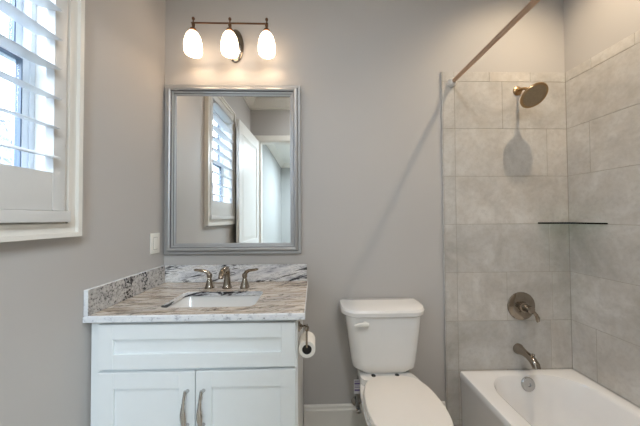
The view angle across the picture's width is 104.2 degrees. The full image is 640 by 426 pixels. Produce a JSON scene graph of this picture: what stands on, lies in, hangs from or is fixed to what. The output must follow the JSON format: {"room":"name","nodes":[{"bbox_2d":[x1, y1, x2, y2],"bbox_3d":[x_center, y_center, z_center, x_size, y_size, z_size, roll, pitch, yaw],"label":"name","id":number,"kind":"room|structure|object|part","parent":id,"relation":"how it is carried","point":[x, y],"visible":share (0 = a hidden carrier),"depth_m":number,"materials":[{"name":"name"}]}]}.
{"room":"bathroom","nodes":[
{"label":"bathroom","id":0,"kind":"room"},
{"bbox_2d":[0,0,164,425],"bbox_3d":[-1.016,-0.206,0.428,0.150,3.040,2.240,0,-1,-1],"label":"wall","id":1,"kind":"structure","parent":0,"point":[45,341],"depth_m":1.05,"materials":[{"name":"paint"}]},
{"bbox_2d":[0,0,84,241],"bbox_3d":[-1.003,-0.553,0.610,0.179,1.270,0.724,0,-1,-1],"label":"window","id":2,"kind":"structure","parent":1,"relation":"in","point":[25,134],"depth_m":0.91,"materials":[{"name":"paint"}]},
{"bbox_3d":[-1.062,-0.552,0.608,0.060,1.066,0.602,0,-1,-1],"label":"sash","id":3,"kind":"part","parent":2,"relation":"part of","materials":[{"name":"plastic"}]},
{"bbox_2d":[0,0,70,222],"bbox_3d":[-0.944,-0.548,0.611,0.110,1.150,0.620,0,-1,-1],"label":"plantation shutter","id":4,"kind":"object","parent":2,"relation":"attached to","point":[27,195],"visible":1,"depth_m":0.84,"materials":[{"name":"paint"}]},
{"bbox_3d":[-0.930,-0.079,0.602,0.028,0.132,0.512,0,-1,-1],"label":"rail","id":5,"kind":"part","parent":4,"relation":"part of","materials":[{"name":"paint"}]},
{"bbox_2d":[150,233,159,253],"bbox_3d":[-0.959,0.176,1.450,0.010,0.118,0.080,0,-1,-1],"label":"light switch","id":6,"kind":"object","parent":1,"relation":"attached to","point":[154,237],"visible":1,"depth_m":1.44,"materials":[{"name":"white plastic"}]},
{"bbox_2d":[164,0,564,418],"bbox_3d":[0.316,-0.190,1.655,2.872,3.040,0.150,0,-1,-1],"label":"wall","id":7,"kind":"structure","parent":0,"point":[368,72],"depth_m":1.58,"materials":[{"name":"paint"}]},
{"bbox_2d":[183,17,274,62],"bbox_3d":[-0.530,-1.047,1.495,0.531,0.222,0.160,0,-1,-1],"label":"vanity light","id":8,"kind":"object","parent":7,"relation":"attached to","point":[232,44],"visible":1,"depth_m":1.45,"materials":[{"name":"white glass"}]},
{"bbox_3d":[-0.743,-1.000,1.460,0.102,0.129,0.102,0,-1,-1],"label":"lamp shade","id":9,"kind":"part","parent":8,"relation":"part of","materials":[{"name":"white glass"}]},
{"bbox_3d":[-0.530,-1.001,1.465,0.102,0.129,0.102,0,-1,-1],"label":"lamp shade","id":10,"kind":"part","parent":8,"relation":"part of","materials":[{"name":"white glass"}]},
{"bbox_3d":[-0.315,-1.002,1.470,0.102,0.129,0.102,0,-1,-1],"label":"lamp shade","id":11,"kind":"part","parent":8,"relation":"part of","materials":[{"name":"white glass"}]},
{"bbox_2d":[164,84,300,254],"bbox_3d":[-0.538,-0.273,1.543,0.840,1.055,0.034,0,-1,-1],"label":"mirror","id":12,"kind":"object","parent":7,"relation":"attached to","point":[233,152],"visible":1,"depth_m":1.55,"materials":[{"name":"silver metal"}]},
{"bbox_2d":[162,264,306,282],"bbox_3d":[-0.522,0.370,1.538,0.883,0.104,0.020,0,-1,-1],"label":"backsplash","id":13,"kind":"structure","parent":7,"relation":"attached to","point":[265,272],"depth_m":1.53,"materials":[{"name":"stone"}]},
{"bbox_2d":[352,374,361,413],"bbox_3d":[0.225,1.041,1.493,0.060,0.293,0.092,0,-1,-1],"label":"water supply valve","id":14,"kind":"object","parent":7,"relation":"attached to","point":[356,400],"visible":0.77,"depth_m":1.47,"materials":[{"name":"silver metal"}]},
{"bbox_2d":[354,381,359,390],"bbox_3d":[0.221,1.019,1.468,0.036,0.060,0.001,0,-1,-1],"label":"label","id":15,"kind":"object","parent":14,"relation":"attached to","point":[356,383],"depth_m":1.47,"materials":[{"name":"white paper"}]},
{"bbox_2d":[304,401,445,425],"bbox_3d":[0.342,1.256,1.546,0.885,0.143,0.014,0,-1,-1],"label":"baseboard","id":16,"kind":"structure","parent":7,"relation":"attached to","point":[314,414],"depth_m":1.53,"materials":[{"name":"paint"}]},
{"bbox_2d":[441,71,571,424],"bbox_3d":[1.193,0.207,1.588,0.821,2.232,0.012,0,-1,-1],"label":"tiled wall","id":17,"kind":"structure","parent":7,"relation":"attached to","point":[504,162],"depth_m":1.58,"materials":[{"name":"tile"}]},
{"bbox_2d":[507,292,539,322],"bbox_3d":[1.274,0.587,1.532,0.176,0.176,0.091,0,-1,-1],"label":"shower valve","id":18,"kind":"object","parent":17,"relation":"attached to","point":[521,306],"visible":1,"depth_m":1.56,"materials":[{"name":"silver metal"}]},
{"bbox_3d":[1.290,0.615,1.500,0.059,0.086,0.020,-1,-1,21],"label":"lever","id":19,"kind":"part","parent":18,"relation":"part of","materials":[{"name":"silver metal"}]},
{"bbox_2d":[513,343,540,368],"bbox_3d":[1.251,0.865,1.496,0.065,0.089,0.150,0,-1,-1],"label":"tub spout","id":20,"kind":"object","parent":17,"relation":"attached to","point":[518,348],"visible":1,"depth_m":1.49,"materials":[{"name":"silver metal"}]},
{"bbox_2d":[513,82,548,107],"bbox_3d":[1.270,-0.729,1.515,0.147,0.175,0.176,0,-1,-1],"label":"showerhead","id":21,"kind":"object","parent":17,"relation":"attached to","point":[536,93],"visible":1,"depth_m":1.48,"materials":[{"name":"brown metal"}]},
{"bbox_2d":[563,0,639,72],"bbox_3d":[1.705,-0.221,0.494,0.150,3.040,2.240,0,-1,-1],"label":"wall","id":22,"kind":"structure","parent":0,"point":[591,27],"depth_m":1.45,"materials":[{"name":"paint"}]},
{"bbox_2d":[565,30,639,407],"bbox_3d":[1.618,0.191,0.835,0.010,2.231,1.533,0,-1,-1],"label":"tiled wall","id":23,"kind":"structure","parent":22,"relation":"attached to","point":[603,91],"depth_m":1.39,"materials":[{"name":"tile"}]},
{"bbox_2d":[538,222,607,223],"bbox_3d":[1.494,0.061,1.486,0.202,0.008,0.212,0,-1,-1],"label":"corner shelf","id":24,"kind":"object","parent":23,"relation":"attached to","point":[538,222],"visible":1,"depth_m":1.52,"materials":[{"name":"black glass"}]},
{"bbox_3d":[0.352,1.358,0.506,2.872,0.100,2.390,0,-1,-1],"label":"floor","id":25,"kind":"structure","parent":0,"visible":0},
{"bbox_2d":[91,320,303,425],"bbox_3d":[-0.522,0.885,1.257,0.850,0.884,0.560,0,-1,-1],"label":"vanity cabinet","id":26,"kind":"object","parent":25,"relation":"on","point":[247,372],"visible":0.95,"depth_m":1.02,"materials":[{"name":"paint"}]},
{"bbox_3d":[-0.705,0.924,1.016,0.390,0.550,0.018,0,-1,-1],"label":"door","id":27,"kind":"part","parent":26,"relation":"part of","materials":[{"name":"paint"}]},
{"bbox_3d":[-0.543,0.793,0.996,0.024,0.165,0.034,0,-1,-1],"label":"handle","id":28,"kind":"part","parent":26,"relation":"part of","materials":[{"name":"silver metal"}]},
{"bbox_2d":[83,264,307,322],"bbox_3d":[-0.513,0.379,1.278,0.890,0.130,0.539,0,-1,-1],"label":"countertop","id":29,"kind":"structure","parent":26,"relation":"on","point":[145,296],"depth_m":1.22,"materials":[{"name":"stone"}]},
{"bbox_2d":[167,295,259,307],"bbox_3d":[-0.506,0.518,1.214,0.480,0.150,0.300,0,-1,-1],"label":"sink","id":30,"kind":"object","parent":29,"relation":"in","point":[191,301],"visible":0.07,"depth_m":1.34,"materials":[{"name":"ceramic"}]},
{"bbox_2d":[194,266,257,288],"bbox_3d":[-0.521,0.356,1.359,0.357,0.126,0.136,0,-1,-1],"label":"faucet","id":31,"kind":"object","parent":29,"relation":"on","point":[224,273],"visible":1,"depth_m":1.38,"materials":[{"name":"silver metal"}]},
{"bbox_3d":[-0.647,0.365,1.396,0.106,0.111,0.052,0,-1,-1],"label":"handle","id":32,"kind":"part","parent":31,"relation":"part of","materials":[{"name":"silver metal"}]},
{"bbox_3d":[-0.521,0.356,1.359,0.054,0.126,0.136,0,-1,-1],"label":"spout","id":33,"kind":"part","parent":31,"relation":"part of","materials":[{"name":"silver metal"}]},
{"bbox_3d":[-0.396,0.363,1.402,0.106,0.111,0.052,0,-1,-1],"label":"handle","id":34,"kind":"part","parent":31,"relation":"part of","materials":[{"name":"silver metal"}]},
{"bbox_3d":[-0.501,0.545,1.028,0.800,0.180,0.018,0,-1,-1],"label":"drawer","id":35,"kind":"part","parent":26,"relation":"part of","materials":[{"name":"paint"}]},
{"bbox_3d":[-0.478,0.792,0.997,0.024,0.165,0.034,0,-1,-1],"label":"handle","id":36,"kind":"part","parent":26,"relation":"part of","materials":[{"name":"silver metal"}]},
{"bbox_3d":[-0.302,0.921,1.026,0.407,0.550,0.018,0,-1,-1],"label":"door","id":37,"kind":"part","parent":26,"relation":"part of","materials":[{"name":"paint"}]},
{"bbox_2d":[298,321,308,347],"bbox_3d":[-0.070,0.522,1.096,0.050,0.097,0.126,0,-1,-1],"label":"toilet paper holder","id":38,"kind":"object","parent":26,"relation":"attached to","point":[306,327],"visible":0.99,"depth_m":1.04,"materials":[{"name":"silver metal"}]},
{"bbox_2d":[298,331,314,362],"bbox_3d":[-0.057,0.594,1.103,0.072,0.098,0.095,0,-1,-1],"label":"toilet paper roll","id":39,"kind":"object","parent":38,"relation":"hanging from","point":[305,352],"visible":0.9,"depth_m":1.06,"materials":[{"name":"white paper"}]},
{"bbox_2d":[339,298,453,425],"bbox_3d":[0.367,0.922,1.227,0.480,0.799,0.645,0,-1,-1],"label":"toilet","id":40,"kind":"object","parent":25,"relation":"on","point":[383,333],"visible":1,"depth_m":1.35,"materials":[{"name":"ceramic"}]},
{"bbox_3d":[0.224,0.601,1.342,0.077,0.031,0.032,0,-1,-1],"label":"flush handle","id":41,"kind":"part","parent":40,"relation":"part of","materials":[{"name":"white plastic"}]},
{"bbox_3d":[0.394,0.911,1.146,0.372,0.016,0.470,0,-1,-1],"label":"seat","id":42,"kind":"part","parent":40,"relation":"part of","materials":[{"name":"plastic"}]},
{"bbox_3d":[0.359,0.549,1.451,0.480,0.044,0.212,0,-1,-1],"label":"tank lid","id":43,"kind":"part","parent":40,"relation":"part of","materials":[{"name":"ceramic"}]},
{"bbox_3d":[0.360,0.730,1.447,0.432,0.323,0.189,0,-1,-1],"label":"tank","id":44,"kind":"part","parent":40,"relation":"part of","materials":[{"name":"ceramic"}]},
{"bbox_3d":[0.394,0.892,1.145,0.364,0.020,0.459,0,-1,-1],"label":"seat lid","id":45,"kind":"part","parent":40,"relation":"part of","materials":[{"name":"plastic"}]},
{"bbox_2d":[460,369,639,425],"bbox_3d":[1.254,1.139,0.804,0.726,0.338,1.520,0,-1,-1],"label":"bathtub","id":46,"kind":"object","parent":25,"relation":"on","point":[543,397],"visible":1,"depth_m":1.45,"materials":[{"name":"ceramic"}]},
{"bbox_3d":[1.254,1.032,1.499,0.082,0.082,0.022,0,-1,-1],"label":"overflow plate","id":47,"kind":"part","parent":46,"relation":"part of","materials":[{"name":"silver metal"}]},
{"bbox_3d":[1.236,-0.232,-0.225,0.822,3.040,0.585,0,-1,-1],"label":"wall","id":48,"kind":"structure","parent":0,"visible":0},
{"bbox_2d":[447,0,539,86],"bbox_3d":[0.859,-0.846,0.832,0.054,0.054,1.524,0,-1,-1],"label":"shower curtain rod","id":49,"kind":"object","parent":48,"relation":"attached to","point":[451,82],"visible":1,"depth_m":1.20,"materials":[{"name":"metal"}]},
{"bbox_3d":[-8.005,1.903,0.338,13.850,0.100,26.000,0,-1,-1],"label":"ground","id":50,"kind":"structure","parent":0,"visible":0},
{"bbox_2d":[0,112,12,164],"bbox_3d":[-5.391,0.040,0.437,0.300,3.600,22.000,0,-1,-1],"label":"wall","id":51,"kind":"structure","parent":50,"relation":"on","point":[6,120],"depth_m":4.23,"materials":[{"name":"stone"}]}
]}

